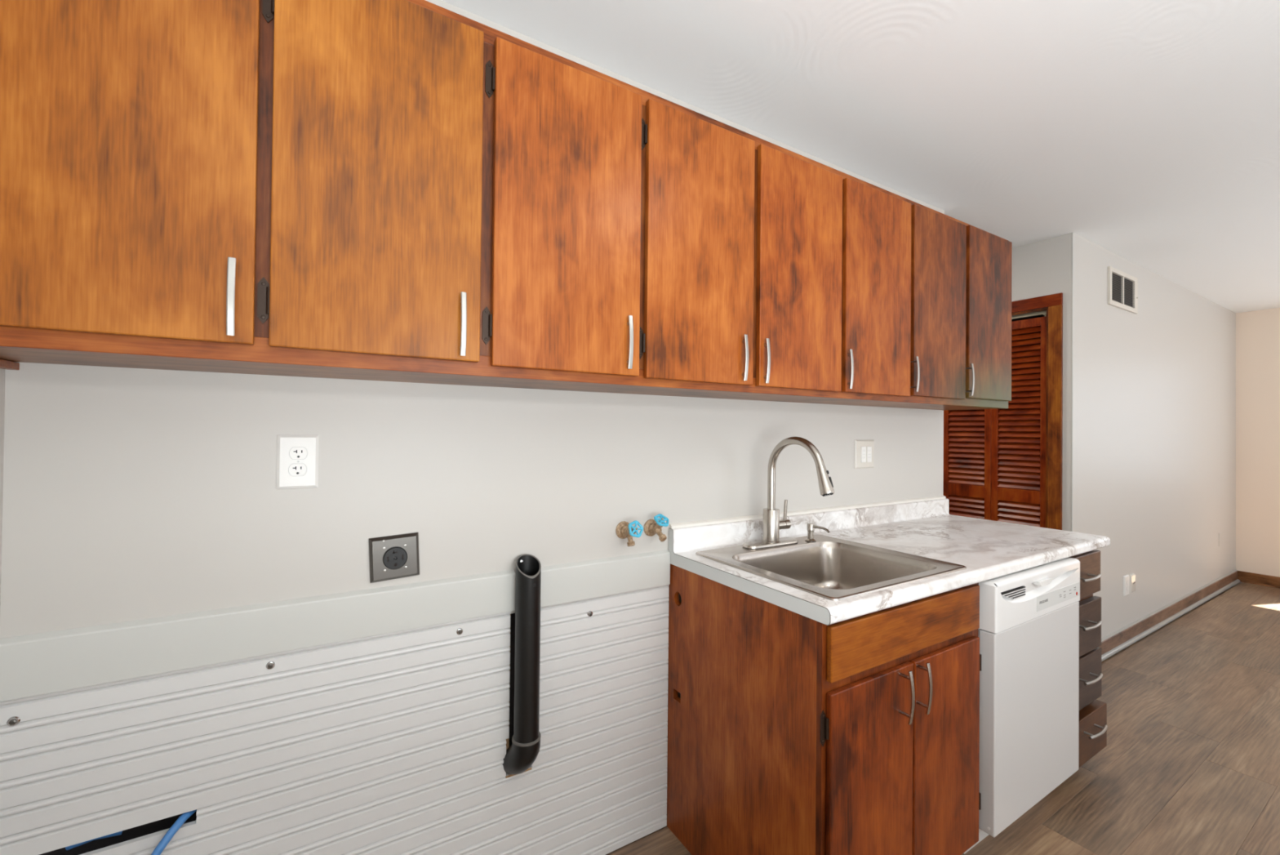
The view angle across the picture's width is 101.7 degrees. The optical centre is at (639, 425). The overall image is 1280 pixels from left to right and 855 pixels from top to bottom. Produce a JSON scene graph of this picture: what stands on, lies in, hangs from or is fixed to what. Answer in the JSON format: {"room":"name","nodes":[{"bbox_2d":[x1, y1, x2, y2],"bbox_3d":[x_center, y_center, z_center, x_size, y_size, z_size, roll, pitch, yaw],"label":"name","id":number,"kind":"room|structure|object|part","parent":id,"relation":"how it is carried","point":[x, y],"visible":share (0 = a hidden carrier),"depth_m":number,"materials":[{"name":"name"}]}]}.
{"room":"kitchen","nodes":[
{"label":"kitchen","id":0,"kind":"room"},
{"bbox_2d":[0,368,5,612],"bbox_3d":[-0.102,0.088,-0.908,0.120,2.445,4.320,1,-1,-32],"label":"wall","id":1,"kind":"structure","parent":0,"point":[2,371],"depth_m":0.96,"materials":[{"name":"paint"}]},
{"bbox_2d":[0,0,944,854],"bbox_3d":[0.093,0.115,1.815,3.300,2.445,0.120,1,-1,-32],"label":"wall","id":2,"kind":"structure","parent":0,"point":[130,494],"depth_m":1.26,"materials":[{"name":"paint"}]},
{"bbox_2d":[6,715,20,725],"bbox_3d":[-1.163,0.550,0.966,0.018,0.018,0.006,1,-1,-32],"label":"screw","id":3,"kind":"object","parent":2,"relation":"attached to","point":[13,721],"visible":1,"depth_m":0.97,"materials":[{"name":"silver metal"}]},
{"bbox_2d":[65,830,122,849],"bbox_3d":[-1.109,0.836,1.061,0.084,0.026,0.023,1,-1,-32],"label":"tube","id":4,"kind":"object","parent":2,"relation":"in","point":[118,833],"visible":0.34,"depth_m":1.05,"materials":[{"name":"blue plastic"}]},
{"bbox_2d":[151,808,196,854],"bbox_3d":[-0.978,0.920,1.076,0.050,0.206,0.194,0,-1,27],"label":"tube","id":5,"kind":"object","parent":2,"relation":"attached to","point":[184,816],"visible":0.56,"depth_m":1.07,"materials":[{"name":"blue plastic"}]},
{"bbox_2d":[0,568,515,701],"bbox_3d":[-0.765,0.456,1.210,0.970,0.112,0.014,1,-1,-32],"label":"trim","id":6,"kind":"structure","parent":2,"relation":"attached to","point":[51,661],"depth_m":1.13,"materials":[{"name":"paint"}]},
{"bbox_2d":[266,661,275,669],"bbox_3d":[-0.830,0.540,1.170,0.018,0.018,0.006,1,-1,-32],"label":"screw","id":7,"kind":"object","parent":2,"relation":"attached to","point":[270,664],"visible":1,"depth_m":1.17,"materials":[{"name":"silver metal"}]},
{"bbox_2d":[275,434,319,488],"bbox_3d":[-0.788,0.084,1.200,0.081,0.124,0.008,1,-1,-32],"label":"outlet","id":8,"kind":"object","parent":2,"relation":"attached to","point":[297,455],"visible":1,"depth_m":1.20,"materials":[{"name":"white plastic"}]},
{"bbox_2d":[288,462,306,475],"bbox_3d":[-0.786,0.102,1.197,0.036,0.029,0.001,1,-1,-32],"label":"socket","id":9,"kind":"object","parent":8,"relation":"attached to","point":[294,468],"depth_m":1.20,"materials":[{"name":"grey plastic"}]},
{"bbox_2d":[288,446,307,459],"bbox_3d":[-0.785,0.065,1.198,0.036,0.029,0.001,1,-1,-32],"label":"socket","id":10,"kind":"object","parent":8,"relation":"attached to","point":[295,452],"depth_m":1.20,"materials":[{"name":"grey plastic"}]},
{"bbox_2d":[0,584,668,854],"bbox_3d":[-0.569,0.916,1.385,1.499,0.822,0.093,1,-1,-32],"label":"wall paneling","id":11,"kind":"structure","parent":2,"relation":"attached to","point":[394,743],"depth_m":1.28,"materials":[{"name":"paint"}]},
{"bbox_2d":[368,532,419,582],"bbox_3d":[-0.612,0.331,1.301,0.118,0.114,0.018,1,-1,-32],"label":"outlet","id":12,"kind":"object","parent":2,"relation":"attached to","point":[394,556],"visible":1,"depth_m":1.29,"materials":[{"name":"grey metal"}]},
{"bbox_2d":[382,546,407,568],"bbox_3d":[-0.609,0.331,1.297,0.056,0.056,0.006,1,-1,-32],"label":"socket","id":13,"kind":"object","parent":12,"relation":"attached to","point":[393,557],"depth_m":1.29,"materials":[{"name":"black plastic"}]},
{"bbox_2d":[456,627,462,634],"bbox_3d":[-0.479,0.549,1.386,0.018,0.018,0.006,1,-1,-32],"label":"screw","id":14,"kind":"object","parent":2,"relation":"attached to","point":[460,630],"visible":1,"depth_m":1.38,"materials":[{"name":"silver metal"}]},
{"bbox_2d":[0,0,1012,410],"bbox_3d":[0.265,-0.475,1.660,3.201,0.785,0.325,1,-1,-32],"label":"upper cabinet","id":15,"kind":"object","parent":2,"relation":"attached to","point":[414,191],"visible":1,"depth_m":1.07,"materials":[{"name":"brown wood"}]},
{"bbox_3d":[-0.845,-0.502,0.820,0.392,0.715,0.017,1,-1,-32],"label":"door","id":16,"kind":"part","parent":15,"relation":"part of","materials":[{"name":"brown wood"}]},
{"bbox_3d":[-0.703,-0.219,0.897,0.011,0.133,0.036,1,-1,-32],"label":"handle","id":17,"kind":"part","parent":15,"relation":"part of","materials":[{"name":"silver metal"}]},
{"bbox_3d":[-0.502,-0.495,1.031,0.370,0.714,0.017,1,-1,-32],"label":"door","id":18,"kind":"part","parent":15,"relation":"part of","materials":[{"name":"brown wood"}]},
{"bbox_3d":[-0.375,-0.211,1.098,0.011,0.133,0.036,1,-1,-32],"label":"handle","id":19,"kind":"part","parent":15,"relation":"part of","materials":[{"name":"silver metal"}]},
{"bbox_3d":[0.326,-0.119,1.560,3.179,0.045,0.020,1,-1,-32],"label":"rail","id":20,"kind":"part","parent":15,"relation":"part of","materials":[{"name":"brown wood"}]},
{"bbox_3d":[-0.161,-0.488,1.240,0.374,0.720,0.017,1,-1,-32],"label":"door","id":21,"kind":"part","parent":15,"relation":"part of","materials":[{"name":"brown wood"}]},
{"bbox_3d":[-0.029,-0.207,1.310,0.011,0.133,0.036,1,-1,-32],"label":"handle","id":22,"kind":"part","parent":15,"relation":"part of","materials":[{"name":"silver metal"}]},
{"bbox_3d":[0.175,-0.481,1.446,0.371,0.722,0.017,1,-1,-32],"label":"door","id":23,"kind":"part","parent":15,"relation":"part of","materials":[{"name":"brown wood"}]},
{"bbox_3d":[0.333,-0.848,1.567,3.179,0.040,0.020,1,-1,-32],"label":"rail","id":24,"kind":"part","parent":15,"relation":"part of","materials":[{"name":"brown wood"}]},
{"bbox_3d":[0.300,-0.195,1.512,0.011,0.133,0.036,1,-1,-32],"label":"handle","id":25,"kind":"part","parent":15,"relation":"part of","materials":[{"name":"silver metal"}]},
{"bbox_3d":[0.374,-0.191,1.557,0.011,0.133,0.036,1,-1,-32],"label":"handle","id":26,"kind":"part","parent":15,"relation":"part of","materials":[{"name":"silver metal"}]},
{"bbox_3d":[0.514,-0.476,1.654,0.375,0.722,0.017,1,-1,-32],"label":"door","id":27,"kind":"part","parent":15,"relation":"part of","materials":[{"name":"brown wood"}]},
{"bbox_3d":[0.704,-0.189,1.760,0.011,0.133,0.036,1,-1,-32],"label":"handle","id":28,"kind":"part","parent":15,"relation":"part of","materials":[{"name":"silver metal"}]},
{"bbox_3d":[0.852,-0.473,1.861,0.376,0.724,0.017,1,-1,-32],"label":"door","id":29,"kind":"part","parent":15,"relation":"part of","materials":[{"name":"brown wood"}]},
{"bbox_3d":[1.035,-0.192,1.962,0.011,0.133,0.036,1,-1,-32],"label":"handle","id":30,"kind":"part","parent":15,"relation":"part of","materials":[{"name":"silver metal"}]},
{"bbox_3d":[1.189,-0.471,2.067,0.372,0.723,0.017,1,-1,-32],"label":"door","id":31,"kind":"part","parent":15,"relation":"part of","materials":[{"name":"brown wood"}]},
{"bbox_3d":[1.373,-0.189,2.170,0.011,0.133,0.036,1,-1,-32],"label":"handle","id":32,"kind":"part","parent":15,"relation":"part of","materials":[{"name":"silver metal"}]},
{"bbox_3d":[1.527,-0.473,2.275,0.369,0.722,0.017,1,-1,-32],"label":"door","id":33,"kind":"part","parent":15,"relation":"part of","materials":[{"name":"brown wood"}]},
{"bbox_2d":[502,553,541,774],"bbox_3d":[-0.342,0.679,1.474,0.085,0.626,0.158,1,-1,-42],"label":"drain pipe","id":34,"kind":"object","parent":2,"relation":"attached to","point":[523,748],"visible":0.98,"depth_m":1.42,"materials":[{"name":"black plastic"}]},
{"bbox_2d":[587,610,592,616],"bbox_3d":[-0.150,0.575,1.587,0.018,0.018,0.006,1,-1,-32],"label":"screw","id":35,"kind":"object","parent":2,"relation":"attached to","point":[590,612],"visible":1,"depth_m":1.58,"materials":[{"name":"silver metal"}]},
{"bbox_2d":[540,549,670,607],"bbox_3d":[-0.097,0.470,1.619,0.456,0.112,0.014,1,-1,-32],"label":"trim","id":36,"kind":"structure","parent":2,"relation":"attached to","point":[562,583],"depth_m":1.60,"materials":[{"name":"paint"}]},
{"bbox_2d":[615,520,643,546],"bbox_3d":[-0.030,0.335,1.618,0.056,0.084,0.087,1,-1,-32],"label":"water valve","id":37,"kind":"object","parent":2,"relation":"attached to","point":[624,529],"visible":1,"depth_m":1.61,"materials":[{"name":"gold metal"}]},
{"bbox_3d":[-0.029,0.353,1.617,0.025,0.047,0.034,1,-1,-32],"label":"hose spout","id":38,"kind":"part","parent":37,"relation":"part of","materials":[{"name":"gold metal"}]},
{"bbox_2d":[643,513,669,542],"bbox_3d":[0.058,0.328,1.674,0.057,0.086,0.083,1,-1,-32],"label":"water valve","id":39,"kind":"object","parent":2,"relation":"attached to","point":[651,526],"visible":1,"depth_m":1.67,"materials":[{"name":"gold metal"}]},
{"bbox_3d":[0.067,0.350,1.665,0.026,0.042,0.046,1,-1,-32],"label":"hose spout","id":40,"kind":"part","parent":39,"relation":"part of","materials":[{"name":"gold metal"}]},
{"bbox_2d":[669,495,946,528],"bbox_3d":[0.818,0.349,2.181,1.678,0.014,0.013,1,-1,-32],"label":"trim","id":41,"kind":"structure","parent":2,"relation":"attached to","point":[684,524],"depth_m":2.08,"materials":[{"name":"white"}]},
{"bbox_2d":[671,497,949,553],"bbox_3d":[0.823,0.395,2.168,1.680,0.078,0.033,1,-1,-32],"label":"backsplash","id":42,"kind":"structure","parent":2,"relation":"attached to","point":[693,538],"depth_m":2.06,"materials":[{"name":"stone"}]},
{"bbox_2d":[854,440,874,468],"bbox_3d":[0.991,0.127,2.289,0.132,0.125,0.010,1,-1,-32],"label":"light switch","id":43,"kind":"object","parent":2,"relation":"attached to","point":[864,449],"visible":1,"depth_m":2.28,"materials":[{"name":"white plastic"}]},
{"bbox_2d":[440,0,1279,313],"bbox_3d":[2.776,-1.111,1.856,7.883,0.060,6.020,1,-1,-32],"label":"ceiling","id":44,"kind":"structure","parent":0,"point":[1147,132],"depth_m":1.74,"materials":[{"name":"white paint"}]},
{"bbox_2d":[605,582,1279,854],"bbox_3d":[2.751,1.394,1.834,7.883,0.060,6.020,1,-1,-32],"label":"floor","id":45,"kind":"structure","parent":0,"point":[1189,762],"depth_m":2.14,"materials":[{"name":"brown wood"}]},
{"bbox_2d":[666,563,981,854],"bbox_3d":[0.573,0.903,1.637,0.716,0.875,0.679,1,-1,-32],"label":"base cabinet","id":46,"kind":"object","parent":45,"relation":"on","point":[789,732],"visible":0.95,"depth_m":1.39,"materials":[{"name":"brown wood"}]},
{"bbox_3d":[0.261,0.898,1.487,0.018,0.875,0.609,1,-1,-32],"label":"panel","id":47,"kind":"part","parent":46,"relation":"part of","materials":[{"name":"brown wood"}]},
{"bbox_3d":[0.577,0.929,1.295,0.331,0.606,0.015,1,-1,-32],"label":"door","id":48,"kind":"part","parent":46,"relation":"part of","materials":[{"name":"brown wood"}]},
{"bbox_2d":[668,497,1110,625],"bbox_3d":[0.983,0.413,1.905,1.682,0.118,0.649,1,-1,-32],"label":"countertop","id":49,"kind":"structure","parent":46,"relation":"on","point":[988,549],"depth_m":1.84,"materials":[{"name":"stone"}]},
{"bbox_2d":[742,436,834,548],"bbox_3d":[0.526,0.229,1.750,0.244,0.383,0.292,1,-1,-32],"label":"faucet","id":50,"kind":"object","parent":49,"relation":"on","point":[771,526],"visible":1,"depth_m":1.82,"materials":[{"name":"silver metal"}]},
{"bbox_3d":[0.465,0.416,1.845,0.244,0.010,0.062,1,-1,-32],"label":"deck plate","id":51,"kind":"part","parent":50,"relation":"part of","materials":[{"name":"silver metal"}]},
{"bbox_3d":[0.526,0.307,1.881,0.016,0.077,0.012,0,-1,37],"label":"lever","id":52,"kind":"part","parent":50,"relation":"part of","materials":[{"name":"silver metal"}]},
{"bbox_2d":[695,533,966,600],"bbox_3d":[0.583,0.512,1.641,0.614,0.183,0.555,1,-1,-32],"label":"sink","id":53,"kind":"object","parent":49,"relation":"in","point":[828,567],"visible":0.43,"depth_m":1.77,"materials":[{"name":"silver metal"}]},
{"bbox_2d":[804,522,829,541],"bbox_3d":[0.645,0.392,1.889,0.040,0.062,0.102,1,-1,-32],"label":"soap dispenser","id":54,"kind":"object","parent":53,"relation":"on","point":[811,527],"visible":1,"depth_m":1.90,"materials":[{"name":"silver metal"}]},
{"bbox_3d":[0.653,0.373,1.876,0.011,0.018,0.073,1,-1,-32],"label":"spout","id":55,"kind":"part","parent":54,"relation":"part of","materials":[{"name":"silver metal"}]},
{"bbox_3d":[0.596,0.513,1.619,0.512,0.180,0.427,1,-1,-32],"label":"bowl","id":56,"kind":"part","parent":53,"relation":"part of","materials":[{"name":"silver metal"}]},
{"bbox_3d":[0.720,0.902,1.402,0.710,0.875,0.016,1,-1,-32],"label":"frame","id":57,"kind":"part","parent":46,"relation":"part of","materials":[{"name":"brown wood"}]},
{"bbox_3d":[0.727,0.538,1.388,0.672,0.129,0.015,1,-1,-32],"label":"drawer","id":58,"kind":"part","parent":46,"relation":"part of","materials":[{"name":"brown wood"}]},
{"bbox_3d":[0.680,0.690,1.328,0.011,0.133,0.040,1,-1,-32],"label":"handle","id":59,"kind":"part","parent":46,"relation":"part of","materials":[{"name":"silver metal"}]},
{"bbox_3d":[0.748,0.688,1.370,0.011,0.133,0.040,1,-1,-32],"label":"handle","id":60,"kind":"part","parent":46,"relation":"part of","materials":[{"name":"silver metal"}]},
{"bbox_3d":[0.867,0.934,1.473,0.338,0.606,0.015,1,-1,-32],"label":"door","id":61,"kind":"part","parent":46,"relation":"part of","materials":[{"name":"brown wood"}]},
{"bbox_2d":[963,556,1079,853],"bbox_3d":[1.153,0.913,1.975,0.612,0.872,0.651,1,-1,-32],"label":"dishwasher","id":62,"kind":"object","parent":45,"relation":"on","point":[1028,629],"visible":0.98,"depth_m":1.66,"materials":[{"name":"white metal"}]},
{"bbox_3d":[1.305,0.929,1.729,0.611,0.604,0.046,1,-1,-32],"label":"door panel","id":63,"kind":"part","parent":62,"relation":"part of","materials":[{"name":"white metal"}]},
{"bbox_3d":[1.309,0.552,1.731,0.611,0.150,0.049,1,-1,-32],"label":"control panel","id":64,"kind":"part","parent":62,"relation":"part of","materials":[{"name":"white plastic"}]},
{"bbox_3d":[1.324,0.515,1.712,0.090,0.016,0.022,1,-1,-32],"label":"latch handle","id":65,"kind":"part","parent":62,"relation":"part of","materials":[{"name":"white plastic"}]},
{"bbox_2d":[1068,549,1107,768],"bbox_3d":[1.553,0.918,2.228,0.318,0.875,0.678,1,-1,-32],"label":"base cabinet","id":66,"kind":"object","parent":45,"relation":"on","point":[1092,715],"visible":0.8,"depth_m":2.00,"materials":[{"name":"brown wood"}]},
{"bbox_3d":[1.698,0.575,1.999,0.296,0.160,0.021,1,-1,-32],"label":"drawer","id":67,"kind":"part","parent":66,"relation":"part of","materials":[{"name":"brown wood"}]},
{"bbox_3d":[1.697,0.976,1.996,0.302,0.191,0.023,1,-1,-32],"label":"drawer","id":68,"kind":"part","parent":66,"relation":"part of","materials":[{"name":"brown wood"}]},
{"bbox_3d":[1.698,0.775,1.997,0.298,0.192,0.023,1,-1,-32],"label":"drawer","id":69,"kind":"part","parent":66,"relation":"part of","materials":[{"name":"brown wood"}]},
{"bbox_3d":[1.692,0.751,1.958,0.152,0.010,0.043,1,-1,-32],"label":"handle","id":70,"kind":"part","parent":66,"relation":"part of","materials":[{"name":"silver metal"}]},
{"bbox_3d":[1.692,0.573,1.961,0.152,0.010,0.043,1,-1,-32],"label":"handle","id":71,"kind":"part","parent":66,"relation":"part of","materials":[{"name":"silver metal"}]},
{"bbox_3d":[1.700,0.953,1.962,0.152,0.010,0.043,1,-1,-32],"label":"handle","id":72,"kind":"part","parent":66,"relation":"part of","materials":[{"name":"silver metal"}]},
{"bbox_3d":[1.702,1.178,1.990,0.308,0.170,0.037,1,-1,-32],"label":"drawer","id":73,"kind":"part","parent":66,"relation":"part of","materials":[{"name":"brown wood"}]},
{"bbox_3d":[1.705,1.143,1.948,0.152,0.010,0.043,1,-1,-32],"label":"handle","id":74,"kind":"part","parent":66,"relation":"part of","materials":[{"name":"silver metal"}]},
{"bbox_2d":[950,315,1039,477],"bbox_3d":[2.148,0.155,3.927,0.040,2.445,1.627,1,-1,-32],"label":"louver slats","id":75,"kind":"structure","parent":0,"point":[1033,317],"depth_m":3.37,"materials":[{"name":"brown wood"}]},
{"bbox_2d":[1011,232,1081,532],"bbox_3d":[1.978,0.151,3.706,0.120,2.445,1.827,1,-1,-32],"label":"wall","id":76,"kind":"structure","parent":0,"point":[1042,268],"depth_m":2.94,"materials":[{"name":"paint"}]},
{"bbox_2d":[942,293,1062,529],"bbox_3d":[2.225,0.314,3.284,0.136,2.117,0.763,1,-1,-32],"label":"door","id":77,"kind":"structure","parent":76,"relation":"in","point":[1033,497],"depth_m":3.14,"materials":[{"name":"brown wood"}]},
{"bbox_3d":[2.137,0.364,3.405,0.028,1.993,0.298,1,-1,-32],"label":"bifold panel","id":78,"kind":"part","parent":77,"relation":"part of","materials":[{"name":"brown wood"}]},
{"bbox_3d":[2.294,0.363,3.149,0.028,1.993,0.299,1,-1,-32],"label":"bifold panel","id":79,"kind":"part","parent":77,"relation":"part of","materials":[{"name":"brown wood"}]},
{"bbox_3d":[2.184,-0.712,3.262,0.016,0.067,0.763,1,-1,-32],"label":"head casing","id":80,"kind":"part","parent":77,"relation":"part of","materials":[{"name":"brown wood"}]},
{"bbox_3d":[2.173,0.346,3.252,0.016,2.050,0.763,1,-1,-32],"label":"casing","id":81,"kind":"part","parent":77,"relation":"part of","materials":[{"name":"brown wood"}]},
{"bbox_2d":[1071,232,1073,531],"bbox_3d":[2.404,0.148,2.895,0.007,2.444,0.007,1,-1,-32],"label":"trim","id":82,"kind":"structure","parent":76,"relation":"attached to","point":[1072,475],"depth_m":2.90,"materials":[{"name":"paint"}]},
{"bbox_2d":[1080,237,1235,638],"bbox_3d":[4.001,0.173,3.944,3.578,2.445,0.120,1,-1,-32],"label":"wall","id":83,"kind":"structure","parent":0,"point":[1158,384],"depth_m":3.61,"materials":[{"name":"paint"}]},
{"bbox_2d":[1107,266,1137,313],"bbox_3d":[3.054,-0.847,3.285,0.473,0.229,0.019,1,-1,-32],"label":"air vent","id":84,"kind":"object","parent":83,"relation":"in","point":[1122,287],"visible":1,"depth_m":3.27,"materials":[{"name":"white metal"}]},
{"bbox_3d":[3.040,-0.848,3.286,0.395,0.179,0.002,1,-1,-32],"label":"duct shadow plate","id":85,"kind":"part","parent":84,"relation":"part of","materials":[{"name":"black plastic"}]},
{"bbox_2d":[1123,573,1129,595],"bbox_3d":[3.091,1.017,3.307,0.083,0.124,0.011,1,-1,-32],"label":"outlet","id":86,"kind":"object","parent":83,"relation":"attached to","point":[1126,578],"visible":1,"depth_m":3.29,"materials":[{"name":"white plastic"}]},
{"bbox_2d":[1128,573,1135,592],"bbox_3d":[3.177,1.020,3.358,0.078,0.116,0.013,1,-1,-32],"label":"outlet","id":87,"kind":"object","parent":83,"relation":"attached to","point":[1132,576],"visible":1,"depth_m":3.35,"materials":[{"name":"white plastic"}]},
{"bbox_2d":[1099,568,1239,661],"bbox_3d":[3.926,1.342,3.807,3.578,0.104,0.030,1,-1,-32],"label":"baseboard","id":88,"kind":"structure","parent":83,"relation":"attached to","point":[1117,641],"depth_m":3.64,"materials":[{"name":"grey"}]},
{"bbox_2d":[1218,532,1221,546],"bbox_3d":[4.977,0.978,4.467,0.070,0.115,0.004,1,-1,-32],"label":"outlet","id":89,"kind":"object","parent":83,"relation":"attached to","point":[1220,533],"visible":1,"depth_m":4.46,"materials":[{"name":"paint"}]},
{"bbox_2d":[1235,307,1279,577],"bbox_3d":[6.575,0.191,3.052,0.120,2.445,4.093,1,-1,-32],"label":"wall","id":90,"kind":"structure","parent":0,"point":[1258,331],"depth_m":4.66,"materials":[{"name":"paint"}]},
{"bbox_2d":[1237,570,1279,588],"bbox_3d":[6.473,1.365,3.049,0.026,0.095,3.961,1,-1,-32],"label":"baseboard","id":91,"kind":"structure","parent":90,"relation":"attached to","point":[1244,576],"depth_m":4.63,"materials":[{"name":"brown wood"}]},
{"bbox_3d":[6.473,1.405,3.038,0.014,0.014,3.943,1,-1,-32],"label":"shoe moulding","id":92,"kind":"part","parent":91,"relation":"part of","materials":[{"name":"brown wood"}]}
]}

